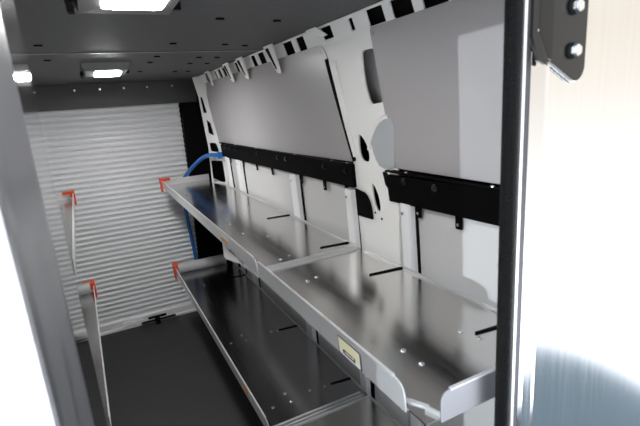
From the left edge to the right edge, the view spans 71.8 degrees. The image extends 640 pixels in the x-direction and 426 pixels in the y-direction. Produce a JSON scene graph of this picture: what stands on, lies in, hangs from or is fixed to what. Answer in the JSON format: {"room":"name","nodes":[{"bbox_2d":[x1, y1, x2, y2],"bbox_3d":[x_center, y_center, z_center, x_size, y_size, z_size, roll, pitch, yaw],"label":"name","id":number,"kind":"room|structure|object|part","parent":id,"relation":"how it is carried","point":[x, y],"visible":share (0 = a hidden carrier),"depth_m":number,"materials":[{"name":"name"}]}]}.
{"room":"vehicle interior","nodes":[
{"label":"vehicle interior","id":0,"kind":"room"},
{"bbox_2d":[100,311,263,425],"bbox_3d":[-0.379,1.354,1.632,1.610,0.040,4.900,-11,15,-25],"label":"floor","id":1,"kind":"structure","parent":0,"point":[172,372],"depth_m":2.85,"materials":[{"name":"grey rubber"}]},
{"bbox_2d":[192,75,237,264],"bbox_3d":[-0.737,-0.038,3.312,0.039,1.905,0.308,-16,18,-38],"label":"pillar","id":2,"kind":"structure","parent":1,"relation":"on","point":[200,84],"depth_m":3.15,"materials":[{"name":"white metal"}]},
{"bbox_2d":[183,152,222,259],"bbox_3d":[-0.861,0.214,3.420,0.586,1.373,0.083,9,19,44],"label":"hose","id":3,"kind":"object","parent":2,"relation":"attached to","point":[218,155],"visible":0.66,"depth_m":3.38,"materials":[{"name":"blue"}]},
{"bbox_2d":[322,18,407,425],"bbox_3d":[0.215,0.338,1.597,0.113,1.858,0.430,-11,15,-25],"label":"pillar","id":4,"kind":"structure","parent":1,"relation":"on","point":[350,63],"depth_m":1.43,"materials":[{"name":"white metal"}]},
{"bbox_2d":[494,0,523,425],"bbox_3d":[0.317,0.464,0.779,0.024,1.990,0.024,-11,15,-25],"label":"seal","id":5,"kind":"object","parent":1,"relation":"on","point":[513,9],"visible":1,"depth_m":0.65,"materials":[{"name":"black rubber"}]},
{"bbox_2d":[14,0,381,85],"bbox_3d":[-0.889,-0.675,1.862,1.480,0.046,3.300,-11,15,-25],"label":"ceiling","id":6,"kind":"structure","parent":0,"point":[193,40],"depth_m":1.44,"materials":[{"name":"grey"}]},
{"bbox_2d":[80,62,129,77],"bbox_3d":[-1.061,-0.705,2.197,0.238,0.041,0.372,-11,15,-25],"label":"ceiling lamp","id":7,"kind":"object","parent":6,"relation":"attached to","point":[102,69],"visible":1,"depth_m":2.06,"materials":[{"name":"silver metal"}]},
{"bbox_2d":[64,0,180,14],"bbox_3d":[-0.351,-0.421,0.831,0.238,0.041,0.372,-11,15,-25],"label":"ceiling lamp","id":8,"kind":"object","parent":6,"relation":"attached to","point":[148,7],"visible":1,"depth_m":0.89,"materials":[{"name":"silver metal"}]},
{"bbox_2d":[0,0,639,425],"bbox_3d":[0.026,0.524,0.628,2.800,1.990,0.030,-11,15,-25],"label":"background","id":9,"kind":"structure","parent":0,"point":[587,373],"depth_m":0.76,"materials":[{"name":"metal"}]},
{"bbox_2d":[0,13,94,425],"bbox_3d":[-0.208,0.573,0.500,0.024,1.990,0.094,-8,14,-15],"label":"trim","id":10,"kind":"structure","parent":9,"relation":"attached to","point":[30,278],"depth_m":0.36,"materials":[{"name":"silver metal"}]},
{"bbox_2d":[0,0,106,425],"bbox_3d":[-0.256,0.546,0.624,0.008,1.990,0.182,-11,15,-25],"label":"trim","id":11,"kind":"structure","parent":9,"relation":"attached to","point":[7,7],"depth_m":0.48,"materials":[{"name":"silver metal"}]},
{"bbox_2d":[509,0,530,425],"bbox_3d":[0.332,0.460,0.791,0.006,1.990,0.024,-11,15,-25],"label":"trim","id":12,"kind":"structure","parent":9,"relation":"attached to","point":[525,11],"depth_m":0.66,"materials":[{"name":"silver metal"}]},
{"bbox_2d":[516,51,549,425],"bbox_3d":[0.358,0.454,0.809,0.048,1.990,0.017,-3,14,4],"label":"door frame","id":13,"kind":"structure","parent":9,"relation":"attached to","point":[539,73],"depth_m":0.70,"materials":[{"name":"silver metal"}]},
{"bbox_2d":[530,0,588,82],"bbox_3d":[0.336,-0.336,0.610,0.125,0.303,0.020,-10,15,-23],"label":"bracket","id":14,"kind":"object","parent":9,"relation":"attached to","point":[558,28],"visible":1,"depth_m":0.63,"materials":[{"name":"grey metal"}]},
{"bbox_3d":[0.354,-0.341,0.621,0.077,0.300,0.004,-11,15,-25],"label":"bracket plate","id":15,"kind":"part","parent":14,"relation":"part of","materials":[{"name":"grey metal"}]},
{"bbox_2d":[210,123,499,398],"bbox_3d":[-0.145,0.140,2.401,0.100,1.909,3.330,-11,15,-25],"label":"wall","id":16,"kind":"structure","parent":0,"point":[365,153],"depth_m":1.60,"materials":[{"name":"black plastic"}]},
{"bbox_2d":[206,46,352,161],"bbox_3d":[-0.364,-0.543,2.354,0.030,0.417,2.020,-11,15,-25],"label":"wall panel","id":17,"kind":"object","parent":16,"relation":"attached to","point":[294,110],"visible":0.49,"depth_m":1.95,"materials":[{"name":"grey"}]},
{"bbox_2d":[200,0,450,85],"bbox_3d":[-0.217,-0.674,1.976,0.110,0.117,2.910,-11,15,-25],"label":"roof rail","id":18,"kind":"object","parent":16,"relation":"attached to","point":[360,21],"visible":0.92,"depth_m":1.48,"materials":[{"name":"white metal"}]},
{"bbox_2d":[223,144,498,425],"bbox_3d":[-0.026,0.451,2.108,0.066,1.430,2.600,-11,15,-25],"label":"wall panel","id":19,"kind":"object","parent":16,"relation":"attached to","point":[465,261],"depth_m":1.33,"materials":[{"name":"grey metal"}]},
{"bbox_3d":[-0.572,0.271,3.166,0.060,1.352,0.073,-11,15,-25],"label":"shelf bracket","id":20,"kind":"part","parent":19,"relation":"part of","materials":[{"name":"grey metal"}]},
{"bbox_3d":[-0.447,0.321,2.926,0.060,1.352,0.103,-11,15,-25],"label":"shelf bracket","id":21,"kind":"part","parent":19,"relation":"part of","materials":[{"name":"grey metal"}]},
{"bbox_2d":[159,174,360,277],"bbox_3d":[-0.526,-0.026,2.445,0.400,0.151,2.183,-11,15,-25],"label":"shelf","id":22,"kind":"object","parent":19,"relation":"attached to","point":[252,228],"depth_m":1.94,"materials":[{"name":"metal"}]},
{"bbox_3d":[-0.304,0.185,1.663,0.004,0.084,0.450,-11,15,-25],"label":"shelf gusset","id":23,"kind":"part","parent":22,"relation":"part of","materials":[{"name":"grey metal"}]},
{"bbox_2d":[172,254,367,425],"bbox_3d":[-0.441,0.544,2.447,0.423,0.101,1.923,-11,15,-25],"label":"shelf","id":24,"kind":"object","parent":19,"relation":"attached to","point":[287,378],"visible":0.99,"depth_m":2.07,"materials":[{"name":"silver metal"}]},
{"bbox_2d":[219,142,372,218],"bbox_3d":[-0.259,-0.233,2.269,0.027,0.187,1.858,-11,15,-25],"label":"wall rail","id":25,"kind":"object","parent":19,"relation":"attached to","point":[334,171],"visible":0.98,"depth_m":1.85,"materials":[{"name":"black metal"}]},
{"bbox_3d":[-0.280,-0.282,2.302,0.016,0.097,1.764,-11,15,-25],"label":"rail plate","id":26,"kind":"part","parent":25,"relation":"part of","materials":[{"name":"black paint"}]},
{"bbox_3d":[-0.057,0.477,2.176,0.060,1.352,0.088,-11,15,-25],"label":"shelf bracket","id":27,"kind":"part","parent":19,"relation":"part of","materials":[{"name":"grey metal"}]},
{"bbox_2d":[293,396,400,425],"bbox_3d":[0.185,0.785,1.258,0.406,0.060,0.793,-11,15,-25],"label":"shelf","id":28,"kind":"object","parent":19,"relation":"attached to","point":[366,411],"visible":1,"depth_m":1.59,"materials":[{"name":"metal"}]},
{"bbox_3d":[0.168,0.567,1.744,0.060,1.352,0.063,-11,15,-25],"label":"shelf bracket","id":29,"kind":"part","parent":19,"relation":"part of","materials":[{"name":"grey metal"}]},
{"bbox_2d":[257,248,496,425],"bbox_3d":[0.155,0.213,1.131,0.394,0.057,0.805,-11,15,-25],"label":"shelf","id":30,"kind":"object","parent":19,"relation":"attached to","point":[427,344],"visible":0.91,"depth_m":1.01,"materials":[{"name":"metal"}]},
{"bbox_3d":[0.315,0.625,1.460,0.060,1.352,0.061,-11,15,-25],"label":"shelf bracket","id":31,"kind":"part","parent":19,"relation":"part of","materials":[{"name":"grey metal"}]},
{"bbox_2d":[385,169,499,229],"bbox_3d":[0.345,-0.018,1.096,0.027,0.131,0.607,-11,15,-25],"label":"wall rail","id":32,"kind":"object","parent":19,"relation":"attached to","point":[480,202],"visible":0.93,"depth_m":1.12,"materials":[{"name":"black metal"}]},
{"bbox_2d":[370,0,504,183],"bbox_3d":[0.316,-0.280,1.040,0.029,0.403,0.650,-11,15,-25],"label":"wall panel","id":33,"kind":"object","parent":16,"relation":"attached to","point":[439,67],"visible":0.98,"depth_m":1.06,"materials":[{"name":"grey"}]},
{"bbox_3d":[-1.553,-0.030,3.519,1.610,1.909,0.040,-11,15,-25],"label":"wall","id":34,"kind":"structure","parent":0,"visible":0},
{"bbox_2d":[33,79,196,111],"bbox_3d":[-1.619,-0.849,3.214,1.395,0.167,0.135,-11,15,-25],"label":"trim","id":35,"kind":"structure","parent":34,"relation":"attached to","point":[97,95],"depth_m":3.20,"materials":[{"name":"grey"}]},
{"bbox_2d":[38,103,197,335],"bbox_3d":[-1.509,0.051,3.426,1.060,1.790,0.130,-11,15,-25],"label":"door","id":36,"kind":"structure","parent":34,"relation":"in","point":[130,233],"depth_m":3.45,"materials":[{"name":"white metal"}]},
{"bbox_3d":[-1.329,0.871,3.651,0.270,0.068,0.060,-11,15,-25],"label":"handle","id":37,"kind":"part","parent":36,"relation":"part of","materials":[{"name":"black plastic"}]},
{"bbox_2d":[179,101,226,259],"bbox_3d":[-0.944,-0.047,3.751,0.325,1.742,0.100,-11,15,-25],"label":"trim","id":38,"kind":"structure","parent":34,"relation":"attached to","point":[195,141],"depth_m":3.58,"materials":[{"name":"black plastic"}]},
{"bbox_3d":[-1.477,0.398,1.762,0.100,1.909,3.330,-11,15,-25],"label":"wall","id":39,"kind":"structure","parent":0,"visible":0},
{"bbox_2d":[57,189,76,275],"bbox_3d":[-1.454,0.076,2.204,0.468,0.097,1.778,-11,15,-25],"label":"shelf","id":40,"kind":"object","parent":39,"relation":"attached to","point":[67,201],"visible":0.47,"depth_m":2.40,"materials":[{"name":"metal"}]},
{"bbox_2d":[76,279,111,425],"bbox_3d":[-1.329,0.673,2.198,0.482,0.101,1.618,-11,15,-25],"label":"shelf","id":41,"kind":"object","parent":39,"relation":"attached to","point":[87,292],"visible":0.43,"depth_m":2.36,"materials":[{"name":"metal"}]}
]}

